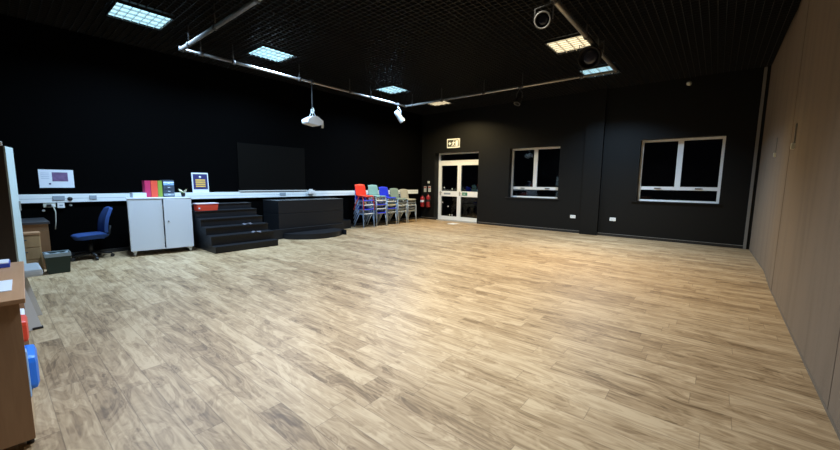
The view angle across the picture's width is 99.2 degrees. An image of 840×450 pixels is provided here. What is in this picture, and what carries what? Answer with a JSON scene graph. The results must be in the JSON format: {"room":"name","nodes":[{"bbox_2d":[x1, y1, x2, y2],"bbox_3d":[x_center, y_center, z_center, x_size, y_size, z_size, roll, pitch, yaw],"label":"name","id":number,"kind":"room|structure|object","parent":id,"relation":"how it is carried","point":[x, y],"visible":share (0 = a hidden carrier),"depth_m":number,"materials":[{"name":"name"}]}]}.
{"room":"drama studio","nodes":[
{"label":"drama studio","id":0,"kind":"room"},
{"bbox_2d":[0,13,421,252],"bbox_3d":[-3.708,-1.836,9.613,0.450,4.090,12.210,6,9,39],"label":"wall","id":1,"kind":"structure","parent":0,"point":[120,116],"depth_m":7.15,"materials":[{"name":"black paint"}]},
{"bbox_2d":[43,203,55,228],"bbox_3d":[-6.360,-0.152,6.162,0.106,0.459,0.150,6,9,39],"label":"double socket","id":2,"kind":"object","parent":1,"relation":"attached to","point":[53,205],"visible":1,"depth_m":6.15,"materials":[{"name":"beige plastic"}]},
{"bbox_2d":[38,169,74,187],"bbox_3d":[-6.310,-0.803,6.212,0.008,0.310,0.430,6,9,39],"label":"notice","id":3,"kind":"object","parent":1,"relation":"attached to","point":[47,178],"visible":1,"depth_m":6.20,"materials":[{"name":"white paper"}]},
{"bbox_2d":[52,172,67,180],"bbox_3d":[-6.280,-0.839,6.239,0.001,0.155,0.195,6,9,39],"label":"picture","id":4,"kind":"object","parent":3,"relation":"attached to","point":[56,176],"depth_m":6.24},
{"bbox_2d":[57,203,64,207],"bbox_3d":[-6.290,-0.346,6.265,0.052,0.090,0.090,6,9,39],"label":"outlet","id":5,"kind":"object","parent":1,"relation":"attached to","point":[59,205],"visible":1,"depth_m":6.25,"materials":[{"name":"white plastic"}]},
{"bbox_2d":[18,190,417,202],"bbox_3d":[-3.573,-0.821,9.501,0.068,0.145,10.940,6,9,39],"label":"trunking","id":6,"kind":"object","parent":1,"relation":"attached to","point":[24,198],"visible":0.73,"depth_m":7.80,"materials":[{"name":"white plastic"}]},
{"bbox_2d":[191,173,208,191],"bbox_3d":[-4.872,-0.942,7.932,0.032,0.430,0.330,6,9,39],"label":"poster","id":7,"kind":"object","parent":6,"relation":"on","point":[200,183],"visible":1,"depth_m":7.93,"materials":[{"name":"white paper"}]},
{"bbox_2d":[193,174,207,188],"bbox_3d":[-4.868,-0.960,7.930,0.021,0.334,0.285,6,9,39],"label":"print","id":8,"kind":"object","parent":7,"relation":"attached to","point":[200,181],"depth_m":7.93,"materials":[{"name":"blue"}]},
{"bbox_2d":[307,189,314,193],"bbox_3d":[-3.054,-0.941,10.034,0.064,0.130,0.200,6,9,39],"label":"box","id":9,"kind":"object","parent":6,"relation":"attached to","point":[310,191],"visible":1,"depth_m":10.01,"materials":[{"name":"white plastic"}]},
{"bbox_2d":[71,217,420,256],"bbox_3d":[-3.560,0.181,9.690,0.020,0.070,11.280,6,9,39],"label":"baseboard","id":10,"kind":"structure","parent":1,"relation":"attached to","point":[384,221],"depth_m":7.06,"materials":[{"name":"black"}]},
{"bbox_2d":[237,142,306,191],"bbox_3d":[-3.740,-1.453,9.208,0.074,1.155,1.835,6,9,39],"label":"board","id":11,"kind":"object","parent":1,"relation":"attached to","point":[260,167],"visible":1,"depth_m":9.12,"materials":[{"name":"black"}]},
{"bbox_2d":[0,0,800,114],"bbox_3d":[0.160,-3.309,6.236,9.530,0.040,11.310,6,9,39],"label":"ceiling","id":12,"kind":"structure","parent":0,"point":[650,41],"depth_m":6.33,"materials":[{"name":"black"}]},
{"bbox_2d":[105,0,174,30],"bbox_3d":[-4.365,-3.251,5.575,0.720,0.042,0.720,6,9,39],"label":"ceiling light","id":13,"kind":"object","parent":12,"relation":"attached to","point":[119,9],"visible":1,"depth_m":5.55,"materials":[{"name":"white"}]},
{"bbox_2d":[245,43,296,62],"bbox_3d":[-2.984,-3.425,7.174,0.720,0.042,0.720,6,9,39],"label":"ceiling light","id":14,"kind":"object","parent":12,"relation":"attached to","point":[263,51],"visible":1,"depth_m":7.16,"materials":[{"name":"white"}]},
{"bbox_2d":[250,46,292,61],"bbox_3d":[-2.983,-3.442,7.172,0.684,0.008,0.684,6,9,39],"label":"diffuser","id":15,"kind":"object","parent":14,"relation":"attached to","point":[269,53],"depth_m":7.16,"materials":[{"name":"white plastic"}]},
{"bbox_2d":[373,84,410,94],"bbox_3d":[-0.763,-3.711,9.812,0.720,0.042,0.720,6,9,39],"label":"ceiling light","id":16,"kind":"object","parent":12,"relation":"attached to","point":[392,89],"visible":1,"depth_m":9.78,"materials":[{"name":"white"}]},
{"bbox_2d":[178,0,618,107],"bbox_3d":[-0.111,-3.151,6.551,5.630,0.354,5.830,6,9,39],"label":"rig","id":17,"kind":"object","parent":12,"relation":"hanging from","point":[215,26],"visible":0.94,"depth_m":6.53,"materials":[{"name":"metal"}]},
{"bbox_2d":[302,79,323,127],"bbox_3d":[-2.453,-2.761,8.159,0.295,1.040,0.435,6,9,39],"label":"projector","id":18,"kind":"object","parent":17,"relation":"hanging from","point":[312,121],"visible":1,"depth_m":8.10,"materials":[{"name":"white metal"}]},
{"bbox_2d":[394,103,404,122],"bbox_3d":[-0.587,-3.227,10.333,0.216,0.559,0.319,6,9,39],"label":"spotlight","id":19,"kind":"object","parent":17,"relation":"hanging from","point":[397,113],"visible":1,"depth_m":10.28,"materials":[{"name":"silver metal"}]},
{"bbox_2d":[514,85,523,105],"bbox_3d":[2.295,-3.001,8.295,0.189,0.459,0.237,6,9,39],"label":"spotlight","id":20,"kind":"object","parent":17,"relation":"hanging from","point":[517,102],"visible":1,"depth_m":8.26,"materials":[{"name":"black metal"}]},
{"bbox_2d":[534,0,554,28],"bbox_3d":[1.524,-2.575,4.373,0.250,0.398,0.312,6,9,39],"label":"spotlight","id":21,"kind":"object","parent":17,"relation":"hanging from","point":[542,20],"visible":1,"depth_m":4.32,"materials":[{"name":"black metal"}]},
{"bbox_2d":[577,40,604,69],"bbox_3d":[2.744,-2.715,5.754,0.380,0.432,0.327,6,9,39],"label":"spotlight","id":22,"kind":"object","parent":17,"relation":"hanging from","point":[589,57],"visible":1,"depth_m":5.70,"materials":[{"name":"black metal"}]},
{"bbox_2d":[422,98,453,106],"bbox_3d":[0.563,-3.876,11.328,0.720,0.042,0.720,6,9,39],"label":"ceiling light","id":23,"kind":"object","parent":12,"relation":"attached to","point":[435,104],"visible":0.8,"depth_m":11.40,"materials":[{"name":"white"}]},
{"bbox_2d":[544,32,597,54],"bbox_3d":[2.730,-3.273,6.471,0.720,0.042,0.720,6,9,39],"label":"ceiling light","id":24,"kind":"object","parent":12,"relation":"attached to","point":[567,44],"visible":0.78,"depth_m":6.47,"materials":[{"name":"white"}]},
{"bbox_2d":[549,37,589,51],"bbox_3d":[2.731,-3.289,6.469,0.684,0.008,0.684,6,9,39],"label":"diffuser","id":25,"kind":"object","parent":24,"relation":"attached to","point":[564,44],"depth_m":6.48,"materials":[{"name":"beige plastic"}]},
{"bbox_2d":[578,63,620,77],"bbox_3d":[4.020,-3.438,7.990,0.720,0.042,0.720,6,9,39],"label":"ceiling light","id":26,"kind":"object","parent":12,"relation":"attached to","point":[601,68],"visible":0.69,"depth_m":7.92,"materials":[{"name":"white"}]},
{"bbox_2d":[3,219,839,449],"bbox_3d":[0.143,0.668,6.682,10.510,0.100,12.210,6,9,39],"label":"floor","id":27,"kind":"structure","parent":0,"point":[423,334],"depth_m":3.06,"materials":[{"name":"brown wood"}]},
{"bbox_2d":[0,146,26,263],"bbox_3d":[-5.603,-0.122,4.703,0.448,1.800,0.380,-5,9,-38],"label":"whiteboard","id":28,"kind":"object","parent":27,"relation":"on","point":[12,247],"visible":0.72,"depth_m":4.68,"materials":[{"name":"white laminate"}]},
{"bbox_2d":[0,261,35,449],"bbox_3d":[-2.582,0.729,2.076,1.203,0.799,0.447,7,9,42],"label":"bookcase","id":29,"kind":"object","parent":27,"relation":"on","point":[17,416],"visible":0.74,"depth_m":1.80,"materials":[{"name":"brown wood"}]},
{"bbox_2d":[0,259,10,267],"bbox_3d":[-2.914,0.272,2.357,0.160,0.034,0.280,7,9,42],"label":"notebook","id":30,"kind":"object","parent":29,"relation":"on","point":[4,263],"visible":1,"depth_m":2.40,"materials":[{"name":"blue paper"}]},
{"bbox_2d":[0,280,11,291],"bbox_3d":[-2.361,0.344,1.931,0.300,0.004,0.210,7,9,42],"label":"paper sheet","id":31,"kind":"object","parent":29,"relation":"on","point":[6,285],"visible":1,"depth_m":1.99,"materials":[{"name":"white paper"}]},
{"bbox_2d":[21,315,28,341],"bbox_3d":[-2.491,0.638,2.126,0.200,0.130,0.220,7,9,42],"label":"pencil case","id":32,"kind":"object","parent":29,"relation":"on","point":[24,319],"visible":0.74,"depth_m":2.14,"materials":[{"name":"red plastic"}]},
{"bbox_2d":[25,348,31,396],"bbox_3d":[-2.481,0.913,2.083,0.070,0.300,0.280,7,9,42],"label":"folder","id":33,"kind":"object","parent":29,"relation":"on","point":[25,348],"visible":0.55,"depth_m":2.17,"materials":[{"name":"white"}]},
{"bbox_2d":[25,344,39,388],"bbox_3d":[-2.612,0.930,2.270,0.300,0.220,0.260,7,9,42],"label":"plastic crate","id":34,"kind":"object","parent":29,"relation":"on","point":[31,349],"visible":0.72,"depth_m":2.26,"materials":[{"name":"blue plastic"}]},
{"bbox_2d":[23,231,43,271],"bbox_3d":[-5.841,0.415,5.243,0.233,0.600,0.410,6,9,39],"label":"drawers","id":35,"kind":"object","parent":27,"relation":"on","point":[32,242],"visible":0.39,"depth_m":5.26,"materials":[{"name":"brown wood"}]},
{"bbox_2d":[24,263,43,330],"bbox_3d":[-3.816,0.686,3.402,0.535,0.545,0.335,6,9,39],"label":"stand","id":36,"kind":"object","parent":27,"relation":"on","point":[32,309],"visible":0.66,"depth_m":3.35,"materials":[{"name":"grey plastic"}]},
{"bbox_2d":[21,217,50,269],"bbox_3d":[-6.351,0.313,5.480,0.900,0.735,0.930,6,9,39],"label":"desk","id":37,"kind":"object","parent":27,"relation":"on","point":[28,224],"visible":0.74,"depth_m":5.48,"materials":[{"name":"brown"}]},
{"bbox_2d":[42,250,70,274],"bbox_3d":[-5.435,0.554,5.364,0.280,0.304,0.280,6,9,39],"label":"storage box","id":38,"kind":"object","parent":27,"relation":"on","point":[59,261],"visible":1,"depth_m":5.29,"materials":[{"name":"black plastic"}]},
{"bbox_2d":[70,206,114,261],"bbox_3d":[-5.771,0.139,6.275,0.576,0.905,0.638,5,8,33],"label":"office chair","id":39,"kind":"object","parent":27,"relation":"on","point":[103,220],"visible":1,"depth_m":6.30,"materials":[{"name":"blue fabric"}]},
{"bbox_2d":[126,196,193,255],"bbox_3d":[-4.966,-0.001,6.867,0.986,1.060,0.473,-5,9,-40],"label":"storage cabinet","id":40,"kind":"object","parent":27,"relation":"on","point":[154,223],"visible":1,"depth_m":6.68,"materials":[{"name":"white metal"}]},
{"bbox_2d":[130,193,146,197],"bbox_3d":[-5.224,-0.554,6.628,0.240,0.085,0.200,6,9,39],"label":"tray","id":41,"kind":"object","parent":40,"relation":"on","point":[132,195],"visible":1,"depth_m":6.55,"materials":[{"name":"white plastic"}]},
{"bbox_2d":[142,181,150,196],"bbox_3d":[-5.182,-0.685,6.779,0.172,0.310,0.090,6,9,39],"label":"ring binder","id":42,"kind":"object","parent":40,"relation":"on","point":[146,187],"visible":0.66,"depth_m":6.73,"materials":[{"name":"pink"}]},
{"bbox_2d":[150,181,157,196],"bbox_3d":[-5.117,-0.694,6.857,0.172,0.310,0.105,6,9,39],"label":"ring binder","id":43,"kind":"object","parent":40,"relation":"on","point":[154,188],"visible":0.77,"depth_m":6.80,"materials":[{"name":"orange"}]},
{"bbox_2d":[157,181,162,196],"bbox_3d":[-5.059,-0.701,6.928,0.172,0.310,0.070,6,9,39],"label":"ring binder","id":44,"kind":"object","parent":40,"relation":"on","point":[159,183],"visible":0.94,"depth_m":6.87,"materials":[{"name":"green"}]},
{"bbox_2d":[160,180,174,196],"bbox_3d":[-4.968,-0.721,7.037,0.190,0.325,0.190,6,9,39],"label":"tower","id":45,"kind":"object","parent":40,"relation":"on","point":[167,185],"visible":0.98,"depth_m":6.97,"materials":[{"name":"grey plastic"}]},
{"bbox_2d":[179,189,186,196],"bbox_3d":[-4.725,-0.650,7.120,0.145,0.170,0.268,-4,8,-34],"label":"potted plant","id":46,"kind":"object","parent":40,"relation":"on","point":[185,190],"visible":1,"depth_m":7.09,"materials":[{"name":"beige plant"}]},
{"bbox_2d":[191,202,278,253],"bbox_3d":[-4.064,-0.003,7.737,1.520,0.885,1.275,6,9,39],"label":"steps","id":47,"kind":"structure","parent":27,"relation":"on","point":[222,230],"depth_m":7.46,"materials":[{"name":"black wood"}]},
{"bbox_2d":[193,202,218,210],"bbox_3d":[-4.532,-0.390,7.574,0.236,0.157,0.425,6,9,39],"label":"tray","id":48,"kind":"object","parent":47,"relation":"on","point":[209,206],"visible":1,"depth_m":7.48,"materials":[{"name":"red plastic"}]},
{"bbox_2d":[263,198,342,229],"bbox_3d":[-3.080,-0.236,9.624,0.756,0.925,1.948,6,9,39],"label":"block","id":49,"kind":"object","parent":27,"relation":"on","point":[299,212],"visible":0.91,"depth_m":9.13,"materials":[{"name":"grey wood"}]},
{"bbox_2d":[273,223,343,238],"bbox_3d":[-2.909,0.161,9.225,0.073,0.235,2.300,6,9,39],"label":"step","id":50,"kind":"structure","parent":27,"relation":"on","point":[279,233],"depth_m":9.07,"materials":[{"name":"black wood"}]},
{"bbox_2d":[284,228,346,239],"bbox_3d":[-2.581,0.238,9.052,0.655,0.130,1.500,6,9,39],"label":"step","id":51,"kind":"structure","parent":27,"relation":"on","point":[332,232],"depth_m":8.80,"materials":[{"name":"black wood"}]},
{"bbox_2d":[343,219,350,228],"bbox_3d":[-2.395,-0.024,10.774,0.370,0.250,0.500,6,9,39],"label":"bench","id":52,"kind":"object","parent":27,"relation":"on","point":[347,223],"visible":0.38,"depth_m":10.74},
{"bbox_2d":[354,206,374,227],"bbox_3d":[-1.737,-0.327,11.120,0.483,0.799,0.470,6,9,39],"label":"chair","id":53,"kind":"object","parent":27,"relation":"on","point":[360,210],"visible":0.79,"depth_m":11.11,"materials":[{"name":"grey metal"}]},
{"bbox_2d":[353,201,374,223],"bbox_3d":[-1.735,-0.461,11.105,0.483,0.799,0.470,6,9,39],"label":"chair","id":54,"kind":"object","parent":53,"relation":"on","point":[360,207],"visible":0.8,"depth_m":11.09,"materials":[{"name":"blue"}]},
{"bbox_2d":[354,197,374,218],"bbox_3d":[-1.734,-0.595,11.089,0.483,0.799,0.470,6,9,39],"label":"chair","id":55,"kind":"object","parent":54,"relation":"on","point":[360,202],"visible":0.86,"depth_m":11.08,"materials":[{"name":"grey"}]},
{"bbox_2d":[353,193,374,214],"bbox_3d":[-1.732,-0.729,11.073,0.483,0.799,0.470,6,9,39],"label":"chair","id":56,"kind":"object","parent":55,"relation":"on","point":[356,196],"visible":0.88,"depth_m":11.04,"materials":[{"name":"blue plastic"}]},
{"bbox_2d":[353,184,374,210],"bbox_3d":[-1.730,-0.863,11.057,0.483,0.799,0.470,6,9,39],"label":"chair","id":57,"kind":"object","parent":56,"relation":"on","point":[360,190],"visible":0.95,"depth_m":11.11,"materials":[{"name":"red plastic"}]},
{"bbox_2d":[367,203,386,226],"bbox_3d":[-1.393,-0.372,11.534,0.483,0.799,0.470,6,9,39],"label":"chair","id":58,"kind":"object","parent":27,"relation":"on","point":[378,212],"visible":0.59,"depth_m":11.51,"materials":[{"name":"blue"}]},
{"bbox_2d":[367,204,386,222],"bbox_3d":[-1.391,-0.501,11.519,0.483,0.799,0.470,6,9,39],"label":"chair","id":59,"kind":"object","parent":58,"relation":"on","point":[378,207],"visible":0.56,"depth_m":11.50,"materials":[{"name":"grey"}]},
{"bbox_2d":[367,200,386,218],"bbox_3d":[-1.390,-0.630,11.504,0.483,0.799,0.470,6,9,39],"label":"chair","id":60,"kind":"object","parent":58,"relation":"on","point":[378,203],"visible":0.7,"depth_m":11.48,"materials":[{"name":"blue"}]},
{"bbox_2d":[367,191,386,213],"bbox_3d":[-1.388,-0.759,11.488,0.483,0.799,0.470,6,9,39],"label":"chair","id":61,"kind":"object","parent":60,"relation":"on","point":[374,198],"visible":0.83,"depth_m":11.44,"materials":[{"name":"grey"}]},
{"bbox_2d":[367,185,386,209],"bbox_3d":[-1.387,-0.888,11.473,0.483,0.799,0.470,6,9,39],"label":"chair","id":62,"kind":"object","parent":61,"relation":"on","point":[373,189],"visible":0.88,"depth_m":11.52,"materials":[{"name":"teal plastic"}]},
{"bbox_2d":[378,210,396,224],"bbox_3d":[-1.087,-0.412,11.902,0.483,0.799,0.470,6,9,39],"label":"chair","id":63,"kind":"object","parent":27,"relation":"on","point":[389,211],"visible":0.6,"depth_m":11.88,"materials":[{"name":"beige"}]},
{"bbox_2d":[377,206,396,221],"bbox_3d":[-1.085,-0.526,11.888,0.483,0.799,0.470,6,9,39],"label":"chair","id":64,"kind":"object","parent":63,"relation":"on","point":[389,208],"visible":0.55,"depth_m":11.90,"materials":[{"name":"blue"}]},
{"bbox_2d":[379,194,396,214],"bbox_3d":[-1.083,-0.755,11.861,0.483,0.799,0.470,6,9,39],"label":"chair","id":65,"kind":"object","parent":63,"relation":"on","point":[388,200],"visible":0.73,"depth_m":11.83,"materials":[{"name":"grey"}]},
{"bbox_2d":[379,187,396,210],"bbox_3d":[-1.081,-0.869,11.848,0.483,0.799,0.470,6,9,39],"label":"chair","id":66,"kind":"object","parent":65,"relation":"on","point":[383,191],"visible":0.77,"depth_m":11.89,"materials":[{"name":"blue plastic"}]},
{"bbox_2d":[379,198,396,217],"bbox_3d":[-1.084,-0.640,11.875,0.483,0.799,0.470,6,9,39],"label":"chair","id":67,"kind":"object","parent":63,"relation":"on","point":[390,205],"visible":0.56,"depth_m":11.88,"materials":[{"name":"beige"}]},
{"bbox_2d":[388,209,406,223],"bbox_3d":[-0.762,-0.455,12.293,0.483,0.799,0.470,6,9,39],"label":"chair","id":68,"kind":"object","parent":27,"relation":"on","point":[394,209],"visible":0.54,"depth_m":12.28,"materials":[{"name":"grey"}]},
{"bbox_2d":[389,206,406,220],"bbox_3d":[-0.761,-0.556,12.281,0.483,0.799,0.470,6,9,39],"label":"chair","id":69,"kind":"object","parent":68,"relation":"on","point":[392,206],"visible":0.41,"depth_m":12.28,"materials":[{"name":"grey metal"}]},
{"bbox_2d":[389,203,406,217],"bbox_3d":[-0.759,-0.657,12.269,0.483,0.799,0.470,6,9,39],"label":"chair","id":70,"kind":"object","parent":69,"relation":"on","point":[392,203],"visible":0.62,"depth_m":12.27,"materials":[{"name":"grey"}]},
{"bbox_2d":[390,199,406,214],"bbox_3d":[-0.758,-0.758,12.257,0.483,0.799,0.470,6,9,39],"label":"chair","id":71,"kind":"object","parent":69,"relation":"on","point":[390,199],"visible":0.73,"depth_m":12.26,"materials":[{"name":"grey metal"}]},
{"bbox_2d":[390,188,406,211],"bbox_3d":[-0.757,-0.860,12.245,0.483,0.799,0.470,6,9,39],"label":"chair","id":72,"kind":"object","parent":71,"relation":"on","point":[394,192],"visible":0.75,"depth_m":12.30,"materials":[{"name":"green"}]},
{"bbox_2d":[399,200,416,222],"bbox_3d":[-0.443,-0.496,12.676,0.483,0.799,0.470,6,9,39],"label":"chair","id":73,"kind":"object","parent":27,"relation":"on","point":[410,210],"visible":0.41,"depth_m":12.64,"materials":[{"name":"beige metal"}]},
{"bbox_3d":[-0.442,-0.590,12.665,0.483,0.799,0.470,6,9,39],"label":"chair","id":74,"kind":"object","parent":73,"relation":"on","visible":0},
{"bbox_2d":[399,192,416,214],"bbox_3d":[-0.440,-0.776,12.642,0.483,0.799,0.470,6,9,39],"label":"chair","id":75,"kind":"object","parent":74,"relation":"on","point":[410,202],"visible":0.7,"depth_m":12.58,"materials":[{"name":"grey metal"}]},
{"bbox_2d":[400,189,416,211],"bbox_3d":[-0.439,-0.870,12.631,0.483,0.799,0.470,6,9,39],"label":"chair","id":76,"kind":"object","parent":75,"relation":"on","point":[403,192],"visible":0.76,"depth_m":12.68,"materials":[{"name":"beige plastic"}]},
{"bbox_2d":[400,203,416,217],"bbox_3d":[-0.441,-0.683,12.653,0.483,0.799,0.470,6,9,39],"label":"chair","id":77,"kind":"object","parent":74,"relation":"on","point":[410,205],"visible":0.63,"depth_m":12.62,"materials":[{"name":"grey"}]},
{"bbox_2d":[579,88,607,234],"bbox_3d":[4.778,-1.764,9.865,0.460,4.090,0.120,6,9,39],"label":"pillar","id":78,"kind":"structure","parent":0,"point":[597,99],"depth_m":9.81,"materials":[{"name":"black paint"}]},
{"bbox_2d":[421,66,770,244],"bbox_3d":[4.089,-1.883,10.798,10.060,4.090,0.450,6,9,39],"label":"wall","id":79,"kind":"structure","parent":0,"point":[727,104],"depth_m":9.52,"materials":[{"name":"black paint"}]},
{"bbox_2d":[420,195,424,206],"bbox_3d":[0.103,-0.934,13.809,0.178,0.460,0.197,2,7,10],"label":"fire extinguisher","id":80,"kind":"object","parent":79,"relation":"attached to","point":[422,199],"visible":1,"depth_m":13.73,"materials":[{"name":"red metal"}]},
{"bbox_2d":[426,193,430,206],"bbox_3d":[0.328,-0.938,13.611,0.191,0.520,0.190,6,9,39],"label":"fire extinguisher","id":81,"kind":"object","parent":79,"relation":"attached to","point":[428,199],"visible":1,"depth_m":13.56,"materials":[{"name":"red metal"}]},
{"bbox_2d":[447,138,459,147],"bbox_3d":[1.196,-2.917,12.767,0.540,0.320,0.047,6,9,39],"label":"exit sign","id":82,"kind":"object","parent":79,"relation":"attached to","point":[451,143],"visible":1,"depth_m":12.73,"materials":[{"name":"white plastic"}]},
{"bbox_2d":[436,219,476,223],"bbox_3d":[1.330,-0.140,13.158,1.880,0.006,0.260,6,9,39],"label":"threshold","id":83,"kind":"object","parent":79,"relation":"in","point":[436,219],"depth_m":13.05,"materials":[{"name":"silver metal"}]},
{"bbox_2d":[438,151,478,221],"bbox_3d":[1.436,-1.390,13.120,1.880,2.500,0.126,6,9,39],"label":"door","id":84,"kind":"structure","parent":79,"relation":"in","point":[459,193],"depth_m":13.20,"materials":[{"name":"white plastic"}]},
{"bbox_2d":[505,146,559,199],"bbox_3d":[3.525,-1.608,11.136,1.720,1.580,0.275,6,9,39],"label":"window","id":85,"kind":"structure","parent":79,"relation":"in","point":[536,150],"depth_m":11.19,"materials":[{"name":"white plastic"}]},
{"bbox_2d":[421,217,742,248],"bbox_3d":[3.667,0.104,11.055,9.420,0.073,0.024,6,9,39],"label":"baseboard","id":86,"kind":"structure","parent":79,"relation":"attached to","point":[485,223],"depth_m":9.50,"materials":[{"name":"black wood"}]},
{"bbox_2d":[631,136,725,204],"bbox_3d":[6.338,-1.330,8.827,1.810,1.590,0.275,6,9,39],"label":"window","id":87,"kind":"structure","parent":79,"relation":"in","point":[682,140],"depth_m":8.83,"materials":[{"name":"white plastic"}]},
{"bbox_2d":[743,67,767,248],"bbox_3d":[7.330,-1.405,7.827,0.050,3.920,0.049,6,9,39],"label":"trim","id":88,"kind":"structure","parent":79,"relation":"attached to","point":[765,68],"depth_m":7.80,"materials":[{"name":"grey"}]},
{"bbox_2d":[746,66,771,248],"bbox_3d":[7.378,-1.402,7.800,0.058,3.920,0.029,6,9,39],"label":"trim","id":89,"kind":"structure","parent":79,"relation":"attached to","point":[769,68],"depth_m":7.78,"materials":[{"name":"black paint"}]},
{"bbox_2d":[749,0,839,432],"bbox_3d":[4.006,-0.992,3.289,0.550,4.090,11.310,6,9,39],"label":"wall","id":90,"kind":"structure","parent":0,"point":[805,285],"depth_m":3.45,"materials":[{"name":"wood"}]},
{"bbox_2d":[790,123,797,148],"bbox_3d":[4.462,-1.057,4.266,0.034,0.300,0.044,6,9,39],"label":"strip","id":91,"kind":"object","parent":90,"relation":"attached to","point":[796,126],"visible":1,"depth_m":4.25,"materials":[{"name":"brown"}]},
{"bbox_2d":[749,249,839,439],"bbox_3d":[3.798,1.008,3.679,0.086,0.020,11.310,6,9,39],"label":"baseboard","id":92,"kind":"structure","parent":90,"relation":"attached to","point":[793,339],"depth_m":2.75,"materials":[{"name":"brown wood"}]},
{"bbox_2d":[771,0,839,408],"bbox_3d":[3.658,-0.910,3.287,0.012,3.920,3.362,6,9,40],"label":"trim","id":93,"kind":"structure","parent":90,"relation":"attached to","point":[809,0],"depth_m":4.42,"materials":[{"name":"brown wood"}]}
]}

